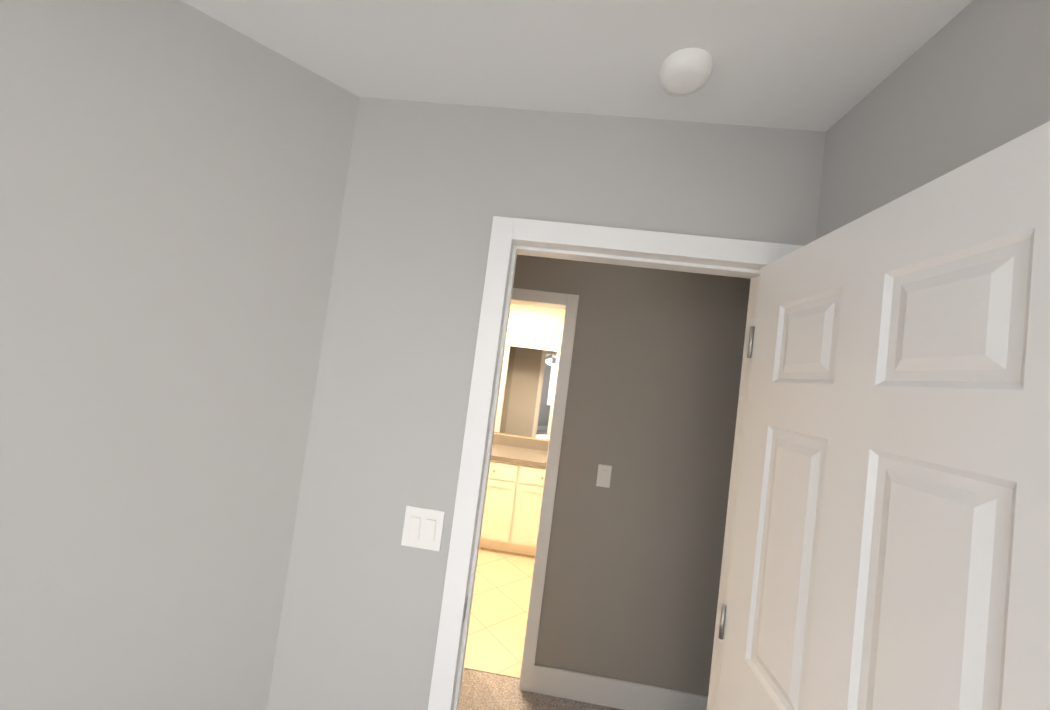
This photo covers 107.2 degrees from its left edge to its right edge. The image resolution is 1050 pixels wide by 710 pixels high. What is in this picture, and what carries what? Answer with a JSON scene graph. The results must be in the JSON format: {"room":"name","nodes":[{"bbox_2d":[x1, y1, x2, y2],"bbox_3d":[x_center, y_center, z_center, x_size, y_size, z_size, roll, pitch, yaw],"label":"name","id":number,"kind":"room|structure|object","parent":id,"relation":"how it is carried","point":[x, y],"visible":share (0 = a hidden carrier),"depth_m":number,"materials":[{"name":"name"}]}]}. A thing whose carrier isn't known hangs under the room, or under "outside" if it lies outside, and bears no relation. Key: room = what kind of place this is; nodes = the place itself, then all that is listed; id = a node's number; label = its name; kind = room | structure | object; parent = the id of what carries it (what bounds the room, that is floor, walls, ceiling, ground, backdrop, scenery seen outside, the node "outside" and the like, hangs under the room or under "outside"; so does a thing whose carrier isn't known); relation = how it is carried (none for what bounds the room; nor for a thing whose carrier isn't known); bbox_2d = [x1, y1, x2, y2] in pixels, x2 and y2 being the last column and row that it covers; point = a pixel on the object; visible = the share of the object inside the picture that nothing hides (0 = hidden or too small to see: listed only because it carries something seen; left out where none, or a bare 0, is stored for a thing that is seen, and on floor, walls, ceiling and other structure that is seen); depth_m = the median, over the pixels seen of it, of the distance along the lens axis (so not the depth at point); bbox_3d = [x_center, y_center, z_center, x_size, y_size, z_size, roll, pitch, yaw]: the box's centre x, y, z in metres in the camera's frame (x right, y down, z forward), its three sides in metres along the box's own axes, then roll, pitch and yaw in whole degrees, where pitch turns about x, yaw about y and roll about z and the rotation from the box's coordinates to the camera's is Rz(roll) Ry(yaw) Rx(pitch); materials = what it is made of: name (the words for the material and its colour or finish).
{"room":"bedroom","nodes":[
{"label":"bedroom","id":0,"kind":"room"},
{"bbox_2d":[0,0,358,709],"bbox_3d":[-1.748,0.217,0.329,2.844,2.440,0.120,9,-3,-41],"label":"wall","id":1,"kind":"structure","parent":0,"point":[172,180],"depth_m":0.95,"materials":[{"name":"grey paint"}]},
{"bbox_2d":[464,547,534,678],"bbox_3d":[-0.345,1.748,3.075,2.300,0.004,1.920,7,-3,4],"label":"floor","id":2,"kind":"structure","parent":0,"point":[499,613],"depth_m":2.63,"materials":[{"name":"beige tile"}]},
{"bbox_2d":[479,474,544,555],"bbox_3d":[-0.291,1.372,3.763,1.317,0.816,1.327,9,-3,-41],"label":"bathroom vanity","id":3,"kind":"object","parent":2,"relation":"on","point":[513,499],"depth_m":3.47,"materials":[{"name":"beige wood"}]},
{"bbox_2d":[488,434,547,477],"bbox_3d":[-0.241,0.947,3.780,1.348,0.040,1.347,9,-3,-41],"label":"countertop","id":4,"kind":"structure","parent":3,"relation":"on","point":[510,454],"depth_m":3.56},
{"bbox_2d":[494,304,564,440],"bbox_3d":[-0.184,0.546,3.219,2.540,2.440,1.980,7,-3,4],"label":"wall","id":5,"kind":"structure","parent":0,"point":[543,319],"depth_m":4.12,"materials":[{"name":"beige paint"}]},
{"bbox_2d":[494,345,559,438],"bbox_3d":[-0.145,0.368,4.092,1.300,0.920,0.006,7,-3,4],"label":"bathroom mirror","id":6,"kind":"object","parent":5,"relation":"attached to","point":[527,391],"visible":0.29,"depth_m":4.08,"materials":[{"name":"white mirror"}]},
{"bbox_2d":[507,327,561,343],"bbox_3d":[0.024,-0.208,4.043,0.800,0.120,0.142,7,-3,4],"label":"light","id":7,"kind":"object","parent":5,"relation":"attached to","point":[536,336],"visible":0.75,"depth_m":4.06,"materials":[{"name":"white metal"}]},
{"bbox_2d":[458,668,622,709],"bbox_3d":[0.102,1.770,1.133,7.650,0.100,7.600,9,-3,-41],"label":"floor carpet","id":8,"kind":"object","parent":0,"point":[480,690],"depth_m":1.97,"materials":[{"name":"beige carpet"}]},
{"bbox_2d":[267,97,825,709],"bbox_3d":[0.399,0.549,1.636,3.340,2.440,1.090,7,-3,4],"label":"wall","id":9,"kind":"structure","parent":0,"point":[431,189],"depth_m":1.18,"materials":[{"name":"grey paint"}]},
{"bbox_2d":[401,505,444,550],"bbox_3d":[-0.300,0.509,1.134,0.116,0.115,0.012,7,-3,4],"label":"light switch","id":10,"kind":"object","parent":9,"relation":"attached to","point":[422,528],"visible":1,"depth_m":1.13,"materials":[{"name":"white plastic"}]},
{"bbox_2d":[511,288,578,691],"bbox_3d":[-0.262,0.663,2.164,0.870,2.095,0.148,7,-3,4],"label":"door frame","id":11,"kind":"structure","parent":9,"relation":"attached to","point":[568,303],"depth_m":2.07,"materials":[{"name":"white wood"}]},
{"bbox_2d":[596,464,611,487],"bbox_3d":[0.419,0.641,2.050,0.070,0.115,0.012,7,-3,4],"label":"hall light switch","id":12,"kind":"object","parent":9,"relation":"attached to","point":[604,476],"visible":1,"depth_m":2.05,"materials":[{"name":"white plastic"}]},
{"bbox_2d":[428,216,802,709],"bbox_3d":[0.218,0.679,1.155,0.890,2.095,0.148,7,-3,4],"label":"door frame","id":13,"kind":"structure","parent":9,"relation":"attached to","point":[511,239],"depth_m":1.14,"materials":[{"name":"white wood"}]},
{"bbox_2d":[531,664,707,709],"bbox_3d":[0.927,1.793,1.950,1.279,0.135,1.279,9,-3,-40],"label":"baseboard","id":14,"kind":"structure","parent":9,"relation":"attached to","point":[590,688],"depth_m":1.90,"materials":[{"name":"white wood"}]},
{"bbox_2d":[716,121,1049,709],"bbox_3d":[0.542,0.732,0.695,0.136,2.015,0.763,7,-3,4],"label":"door","id":15,"kind":"structure","parent":9,"relation":"in","point":[891,544],"depth_m":0.60,"materials":[{"name":"white wood"}]},
{"bbox_2d":[181,0,972,131],"bbox_3d":[0.422,-0.747,1.246,7.650,0.100,7.600,9,-3,-41],"label":"ceiling","id":16,"kind":"structure","parent":0,"point":[819,65],"depth_m":0.95,"materials":[{"name":"white paint"}]},
{"bbox_2d":[659,48,712,95],"bbox_3d":[0.397,-0.694,0.962,0.124,0.036,0.124,9,-3,-41],"label":"smoke detector","id":17,"kind":"object","parent":16,"relation":"attached to","point":[692,68],"visible":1,"depth_m":0.94,"materials":[{"name":"white plastic"}]},
{"bbox_2d":[816,0,1049,239],"bbox_3d":[0.748,0.551,0.687,0.120,2.440,0.750,7,-3,4],"label":"wall","id":18,"kind":"structure","parent":0,"point":[969,82],"depth_m":0.76,"materials":[{"name":"grey paint"}]}
]}

